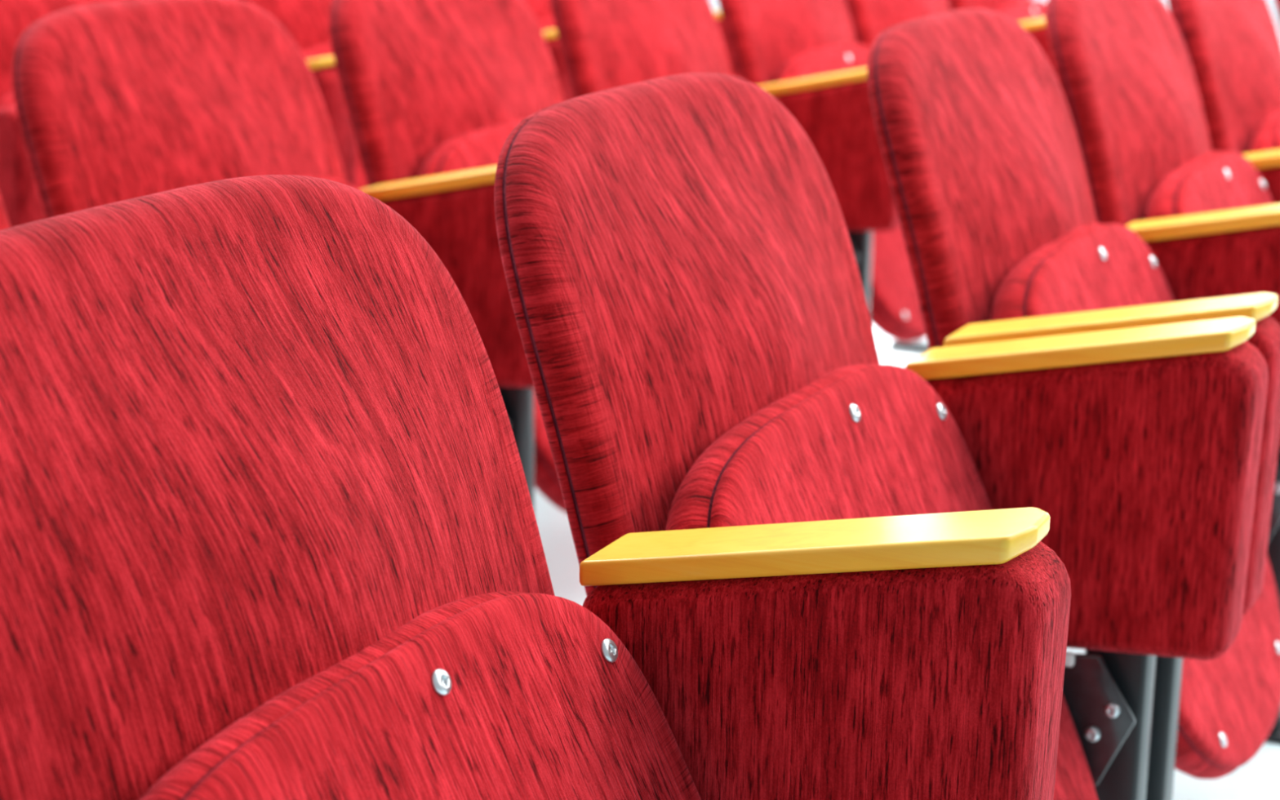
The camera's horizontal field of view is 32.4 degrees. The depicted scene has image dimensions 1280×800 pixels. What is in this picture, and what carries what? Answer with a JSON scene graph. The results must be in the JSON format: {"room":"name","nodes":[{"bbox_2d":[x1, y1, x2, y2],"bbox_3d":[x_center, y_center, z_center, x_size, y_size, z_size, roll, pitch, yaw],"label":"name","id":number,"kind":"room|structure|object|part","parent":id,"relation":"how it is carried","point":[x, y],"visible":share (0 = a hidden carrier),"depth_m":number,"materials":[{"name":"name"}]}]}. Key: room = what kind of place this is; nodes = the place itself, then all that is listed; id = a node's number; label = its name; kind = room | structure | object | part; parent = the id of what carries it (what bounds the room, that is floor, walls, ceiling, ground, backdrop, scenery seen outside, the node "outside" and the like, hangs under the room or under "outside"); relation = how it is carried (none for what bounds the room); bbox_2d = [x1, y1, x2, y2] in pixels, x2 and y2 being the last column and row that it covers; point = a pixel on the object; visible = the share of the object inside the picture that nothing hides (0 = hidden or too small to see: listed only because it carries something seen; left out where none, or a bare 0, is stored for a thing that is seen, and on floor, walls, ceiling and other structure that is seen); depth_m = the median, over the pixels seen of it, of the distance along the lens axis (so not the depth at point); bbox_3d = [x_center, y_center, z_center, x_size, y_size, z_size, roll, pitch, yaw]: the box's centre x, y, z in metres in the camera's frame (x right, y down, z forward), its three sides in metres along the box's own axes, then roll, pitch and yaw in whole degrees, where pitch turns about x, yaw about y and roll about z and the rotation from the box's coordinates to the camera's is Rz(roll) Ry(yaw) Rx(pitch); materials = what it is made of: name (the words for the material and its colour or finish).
{"room":"auditorium","nodes":[
{"label":"auditorium","id":0,"kind":"room"},
{"bbox_2d":[534,0,1279,799],"bbox_3d":[-0.578,-0.477,5.730,15.000,0.100,18.000,8,17,25],"label":"floor","id":1,"kind":"structure","parent":0,"point":[1259,779],"depth_m":2.85,"materials":[{"name":"white"}]},
{"bbox_2d":[0,194,10,230],"bbox_3d":[-0.620,0.085,1.932,0.424,0.770,0.535,8,17,25],"label":"seat","id":2,"kind":"object","parent":1,"relation":"on","point":[4,222],"visible":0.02,"depth_m":2.11,"materials":[{"name":"red fabric"}]},
{"bbox_2d":[0,105,45,227],"bbox_3d":[-1.122,-0.193,2.964,0.426,0.767,0.535,11,18,34],"label":"seat","id":3,"kind":"object","parent":1,"relation":"on","point":[19,193],"visible":0.1,"depth_m":2.99,"materials":[{"name":"red fabric"}]},
{"bbox_2d":[0,0,355,187],"bbox_3d":[-0.775,-0.319,3.444,0.425,0.767,0.535,11,18,34],"label":"seat","id":4,"kind":"object","parent":1,"relation":"on","point":[15,15],"visible":0.02,"depth_m":3.41,"materials":[{"name":"red fabric"}]},
{"bbox_2d":[0,90,13,108],"bbox_3d":[-0.766,-0.252,3.406,0.056,0.532,0.458,-19,0,38],"label":"seat cushion","id":5,"kind":"object","parent":4,"relation":"on","point":[6,97],"depth_m":3.25,"materials":[{"name":"red fabric"}]},
{"bbox_3d":[-0.861,-0.477,3.453,0.102,0.503,0.489,-8,7,37],"label":"backrest","id":6,"kind":"part","parent":4,"relation":"part of","materials":[{"name":"red fabric"}]},
{"bbox_3d":[-0.584,-0.526,3.544,0.263,0.071,0.063,11,18,34],"label":"armrest","id":7,"kind":"part","parent":4,"relation":"part of","materials":[{"name":"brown wood"}]},
{"bbox_3d":[-0.580,-0.415,3.571,0.277,0.265,0.070,11,18,34],"label":"panel","id":8,"kind":"part","parent":4,"relation":"part of","materials":[{"name":"red fabric"}]},
{"bbox_2d":[12,0,534,511],"bbox_3d":[-0.370,-0.042,2.417,0.424,0.770,0.535,8,17,25],"label":"seat","id":9,"kind":"object","parent":1,"relation":"on","point":[115,101],"visible":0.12,"depth_m":2.39,"materials":[{"name":"red fabric"}]},
{"bbox_3d":[-0.461,-0.198,2.412,0.102,0.503,0.489,-9,9,29],"label":"backrest","id":10,"kind":"part","parent":9,"relation":"part of","materials":[{"name":"red fabric"}]},
{"bbox_3d":[-0.207,-0.254,2.545,0.263,0.071,0.063,8,17,25],"label":"armrest","id":11,"kind":"part","parent":9,"relation":"part of","materials":[{"name":"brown wood"}]},
{"bbox_3d":[-0.203,-0.143,2.573,0.277,0.265,0.070,8,17,25],"label":"panel","id":12,"kind":"part","parent":9,"relation":"part of","materials":[{"name":"red fabric"}]},
{"bbox_3d":[-0.155,0.122,2.619,0.050,0.342,0.038,8,17,25],"label":"leg","id":13,"kind":"part","parent":9,"relation":"part of","materials":[{"name":"black paint"}]},
{"bbox_2d":[243,0,573,190],"bbox_3d":[-0.428,-0.444,3.924,0.425,0.767,0.535,11,18,34],"label":"seat","id":14,"kind":"object","parent":1,"relation":"on","point":[306,21],"visible":0.02,"depth_m":3.81,"materials":[{"name":"red fabric"}]},
{"bbox_3d":[-0.514,-0.602,3.932,0.102,0.503,0.489,-8,7,37],"label":"backrest","id":15,"kind":"part","parent":14,"relation":"part of","materials":[{"name":"red fabric"}]},
{"bbox_2d":[302,44,331,56],"bbox_3d":[-0.419,-0.377,3.886,0.056,0.532,0.458,-19,0,38],"label":"seat cushion","id":16,"kind":"object","parent":14,"relation":"on","point":[308,50],"depth_m":3.77,"materials":[{"name":"red fabric"}]},
{"bbox_3d":[-0.237,-0.651,4.023,0.263,0.071,0.063,11,18,34],"label":"armrest","id":17,"kind":"part","parent":14,"relation":"part of","materials":[{"name":"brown wood"}]},
{"bbox_3d":[-0.233,-0.540,4.051,0.277,0.265,0.070,11,18,34],"label":"panel","id":18,"kind":"part","parent":14,"relation":"part of","materials":[{"name":"red fabric"}]},
{"bbox_2d":[328,0,566,513],"bbox_3d":[-0.120,-0.170,2.901,0.424,0.770,0.535,8,17,25],"label":"seat","id":19,"kind":"object","parent":1,"relation":"on","point":[429,87],"visible":0.16,"depth_m":2.76,"materials":[{"name":"red fabric"}]},
{"bbox_3d":[-0.211,-0.326,2.897,0.102,0.503,0.489,-9,9,29],"label":"backrest","id":20,"kind":"part","parent":19,"relation":"part of","materials":[{"name":"red fabric"}]},
{"bbox_2d":[417,120,566,513],"bbox_3d":[-0.102,-0.102,2.866,0.056,0.532,0.458,-19,4,30],"label":"seat cushion","id":21,"kind":"object","parent":19,"relation":"on","point":[468,144],"depth_m":2.72,"materials":[{"name":"red fabric"}]},
{"bbox_2d":[0,174,1071,799],"bbox_3d":[-0.076,0.303,1.110,0.436,0.782,0.535,8,17,25],"label":"seat","id":22,"kind":"object","parent":1,"relation":"on","point":[268,528],"visible":1,"depth_m":1.12,"materials":[{"name":"fabric"}]},
{"bbox_3d":[-0.172,0.140,1.107,0.102,0.503,0.489,-9,9,29],"label":"backrest","id":23,"kind":"part","parent":22,"relation":"part of","materials":[{"name":"red fabric"}]},
{"bbox_2d":[138,591,527,799],"bbox_3d":[-0.056,0.377,1.075,0.056,0.532,0.458,-22,3,30],"label":"seat cushion","id":24,"kind":"object","parent":22,"relation":"on","point":[358,713],"depth_m":1.04,"materials":[{"name":"red fabric"}]},
{"bbox_3d":[0.095,0.082,1.232,0.263,0.071,0.063,8,17,25],"label":"armrest","id":25,"kind":"part","parent":22,"relation":"part of","materials":[{"name":"yellow wood"}]},
{"bbox_3d":[0.100,0.193,1.260,0.277,0.265,0.070,8,17,25],"label":"panel","id":26,"kind":"part","parent":22,"relation":"part of","materials":[{"name":"red fabric"}]},
{"bbox_2d":[524,0,737,77],"bbox_3d":[-0.081,-0.569,4.403,0.425,0.767,0.535,11,18,34],"label":"seat","id":27,"kind":"object","parent":1,"relation":"on","point":[541,10],"visible":0.02,"depth_m":4.33,"materials":[{"name":"red fabric"}]},
{"bbox_3d":[-0.167,-0.727,4.412,0.102,0.503,0.489,-8,7,37],"label":"backrest","id":28,"kind":"part","parent":27,"relation":"part of","materials":[{"name":"red fabric"}]},
{"bbox_3d":[0.110,-0.776,4.503,0.263,0.071,0.063,11,18,34],"label":"armrest","id":29,"kind":"part","parent":27,"relation":"part of","materials":[{"name":"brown wood"}]},
{"bbox_3d":[0.114,-0.666,4.530,0.277,0.265,0.070,11,18,34],"label":"panel","id":30,"kind":"part","parent":27,"relation":"part of","materials":[{"name":"red fabric"}]},
{"bbox_2d":[550,0,900,312],"bbox_3d":[0.130,-0.297,3.386,0.424,0.770,0.535,8,17,25],"label":"seat","id":31,"kind":"object","parent":1,"relation":"on","point":[605,44],"visible":0.14,"depth_m":3.46,"materials":[{"name":"red fabric"}]},
{"bbox_3d":[0.038,-0.453,3.381,0.102,0.503,0.489,-9,9,29],"label":"backrest","id":32,"kind":"part","parent":31,"relation":"part of","materials":[{"name":"red fabric"}]},
{"bbox_3d":[0.293,-0.509,3.514,0.263,0.071,0.063,8,17,25],"label":"armrest","id":33,"kind":"part","parent":31,"relation":"part of","materials":[{"name":"yellow wood"}]},
{"bbox_3d":[0.297,-0.398,3.542,0.277,0.265,0.070,8,17,25],"label":"panel","id":34,"kind":"part","parent":31,"relation":"part of","materials":[{"name":"red fabric"}]},
{"bbox_3d":[0.317,-0.225,3.530,0.071,0.110,0.007,8,17,25],"label":"hinge plate","id":35,"kind":"part","parent":31,"relation":"part of","materials":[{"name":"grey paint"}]},
{"bbox_3d":[0.345,-0.133,3.588,0.050,0.342,0.038,8,17,25],"label":"leg","id":36,"kind":"part","parent":31,"relation":"part of","materials":[{"name":"black paint"}]},
{"bbox_2d":[717,0,928,351],"bbox_3d":[0.380,-0.424,3.871,0.424,0.770,0.535,8,17,25],"label":"seat","id":37,"kind":"object","parent":1,"relation":"on","point":[771,42],"visible":0.34,"depth_m":3.72,"materials":[{"name":"red fabric"}]},
{"bbox_3d":[0.288,-0.580,3.866,0.102,0.503,0.489,-9,9,29],"label":"backrest","id":38,"kind":"part","parent":37,"relation":"part of","materials":[{"name":"red fabric"}]},
{"bbox_2d":[777,44,926,342],"bbox_3d":[0.398,-0.356,3.835,0.056,0.532,0.458,-19,4,30],"label":"seat cushion","id":39,"kind":"object","parent":37,"relation":"on","point":[895,311],"depth_m":3.73,"materials":[{"name":"red fabric"}]},
{"bbox_2d":[493,72,1268,799],"bbox_3d":[0.172,0.175,1.596,0.431,0.782,0.535,8,17,25],"label":"seat","id":40,"kind":"object","parent":1,"relation":"on","point":[686,290],"visible":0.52,"depth_m":1.61,"materials":[{"name":"red fabric"}]},
{"bbox_3d":[0.077,0.013,1.591,0.102,0.503,0.489,-9,9,29],"label":"backrest","id":41,"kind":"part","parent":40,"relation":"part of","materials":[{"name":"red fabric"}]},
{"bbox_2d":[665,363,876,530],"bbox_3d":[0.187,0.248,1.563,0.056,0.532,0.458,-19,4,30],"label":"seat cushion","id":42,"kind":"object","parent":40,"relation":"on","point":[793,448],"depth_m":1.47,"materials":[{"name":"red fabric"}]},
{"bbox_3d":[0.342,-0.040,1.720,0.263,0.071,0.063,8,17,25],"label":"armrest","id":43,"kind":"part","parent":40,"relation":"part of","materials":[{"name":"yellow wood"}]},
{"bbox_3d":[0.346,0.071,1.748,0.277,0.265,0.070,8,17,25],"label":"panel","id":44,"kind":"part","parent":40,"relation":"part of","materials":[{"name":"red fabric"}]},
{"bbox_3d":[0.356,0.253,1.744,0.071,0.110,0.007,8,17,25],"label":"hinge plate","id":45,"kind":"part","parent":40,"relation":"part of","materials":[{"name":"grey paint"}]},
{"bbox_3d":[0.384,0.345,1.801,0.050,0.342,0.038,8,17,25],"label":"leg","id":46,"kind":"part","parent":40,"relation":"part of","materials":[{"name":"black paint"}]},
{"bbox_2d":[844,0,1056,75],"bbox_3d":[0.624,-0.549,4.345,0.424,0.770,0.535,8,17,25],"label":"seat","id":47,"kind":"object","parent":1,"relation":"on","point":[868,18],"visible":0.03,"depth_m":4.20,"materials":[{"name":"red fabric"}]},
{"bbox_3d":[0.533,-0.705,4.340,0.102,0.503,0.489,-9,9,29],"label":"backrest","id":48,"kind":"part","parent":47,"relation":"part of","materials":[{"name":"red fabric"}]},
{"bbox_3d":[0.787,-0.761,4.473,0.263,0.071,0.063,8,17,25],"label":"armrest","id":49,"kind":"part","parent":47,"relation":"part of","materials":[{"name":"yellow wood"}]},
{"bbox_3d":[0.791,-0.650,4.501,0.277,0.265,0.070,8,17,25],"label":"panel","id":50,"kind":"part","parent":47,"relation":"part of","materials":[{"name":"red fabric"}]},
{"bbox_2d":[947,0,1046,22],"bbox_3d":[0.874,-0.676,4.830,0.424,0.770,0.535,8,17,25],"label":"seat","id":51,"kind":"object","parent":1,"relation":"on","point":[1020,11],"visible":0.09,"depth_m":4.71,"materials":[{"name":"red fabric"}]},
{"bbox_3d":[0.783,-0.832,4.825,0.102,0.503,0.489,-9,9,29],"label":"backrest","id":52,"kind":"part","parent":51,"relation":"part of","materials":[{"name":"red fabric"}]},
{"bbox_2d":[994,0,1029,13],"bbox_3d":[0.892,-0.608,4.794,0.056,0.532,0.458,-19,4,30],"label":"seat cushion","id":53,"kind":"object","parent":51,"relation":"on","point":[1000,6],"depth_m":4.72,"materials":[{"name":"red fabric"}]},
{"bbox_2d":[866,8,1279,799],"bbox_3d":[0.446,0.035,2.133,0.429,0.783,0.630,8,17,25],"label":"seat","id":54,"kind":"object","parent":1,"relation":"on","point":[1003,238],"visible":0.56,"depth_m":2.04,"materials":[{"name":"red fabric"}]},
{"bbox_3d":[0.374,-0.139,2.168,0.102,0.503,0.489,-9,9,29],"label":"backrest","id":55,"kind":"part","parent":54,"relation":"part of","materials":[{"name":"red fabric"}]},
{"bbox_3d":[0.386,-0.063,1.815,0.263,0.071,0.063,8,17,25],"label":"armrest","id":56,"kind":"part","parent":54,"relation":"part of","materials":[{"name":"yellow wood"}]},
{"bbox_2d":[990,222,1238,779],"bbox_3d":[0.484,0.097,2.140,0.056,0.532,0.458,-19,4,30],"label":"seat cushion","id":57,"kind":"object","parent":54,"relation":"on","point":[1058,268],"depth_m":2.05,"materials":[{"name":"red fabric"}]},
{"bbox_3d":[0.430,0.321,1.891,0.050,0.342,0.038,8,17,25],"label":"leg","id":58,"kind":"part","parent":54,"relation":"part of","materials":[{"name":"black paint"}]},
{"bbox_3d":[0.635,-0.190,2.299,0.263,0.071,0.063,8,17,25],"label":"armrest","id":59,"kind":"part","parent":54,"relation":"part of","materials":[{"name":"yellow wood"}]},
{"bbox_3d":[0.639,-0.079,2.326,0.277,0.265,0.070,8,17,25],"label":"panel","id":60,"kind":"part","parent":54,"relation":"part of","materials":[{"name":"red fabric"}]},
{"bbox_3d":[0.389,0.048,1.842,0.277,0.265,0.070,8,17,25],"label":"panel","id":61,"kind":"part","parent":54,"relation":"part of","materials":[{"name":"red fabric"}]},
{"bbox_3d":[0.681,0.194,2.378,0.050,0.342,0.038,8,17,25],"label":"leg","id":62,"kind":"part","parent":54,"relation":"part of","materials":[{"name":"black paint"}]},
{"bbox_3d":[0.653,0.101,2.320,0.071,0.110,0.007,8,17,25],"label":"hinge plate","id":63,"kind":"part","parent":54,"relation":"part of","materials":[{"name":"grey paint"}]},
{"bbox_2d":[1044,0,1279,226],"bbox_3d":[0.718,-0.104,2.658,0.429,0.782,0.535,8,17,25],"label":"seat","id":64,"kind":"object","parent":1,"relation":"on","point":[1126,77],"visible":0.44,"depth_m":2.52,"materials":[{"name":"red fabric"}]},
{"bbox_2d":[1144,151,1222,220],"bbox_3d":[0.734,-0.030,2.625,0.056,0.532,0.458,-19,4,30],"label":"seat cushion","id":65,"kind":"object","parent":64,"relation":"on","point":[1183,183],"depth_m":2.51,"materials":[{"name":"red fabric"}]},
{"bbox_3d":[0.887,-0.317,2.782,0.263,0.071,0.063,8,17,25],"label":"armrest","id":66,"kind":"part","parent":64,"relation":"part of","materials":[{"name":"yellow wood"}]},
{"bbox_3d":[0.891,-0.206,2.810,0.277,0.265,0.070,8,17,25],"label":"panel","id":67,"kind":"part","parent":64,"relation":"part of","materials":[{"name":"red fabric"}]},
{"bbox_2d":[1167,0,1279,154],"bbox_3d":[0.968,-0.231,3.142,0.429,0.782,0.535,8,17,25],"label":"seat","id":68,"kind":"object","parent":1,"relation":"on","point":[1233,46],"visible":0.53,"depth_m":2.98,"materials":[{"name":"red fabric"}]},
{"bbox_2d":[1248,109,1279,153],"bbox_3d":[0.983,-0.158,3.109,0.056,0.532,0.458,-19,4,30],"label":"seat cushion","id":69,"kind":"object","parent":68,"relation":"on","point":[1264,125],"depth_m":2.96,"materials":[{"name":"red fabric"}]},
{"bbox_2d":[1274,0,1279,22],"bbox_3d":[1.246,-0.371,3.677,0.437,0.783,0.630,8,17,25],"label":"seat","id":70,"kind":"object","parent":1,"relation":"on","point":[1277,2],"visible":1,"depth_m":3.50,"materials":[{"name":"red fabric"}]}
]}

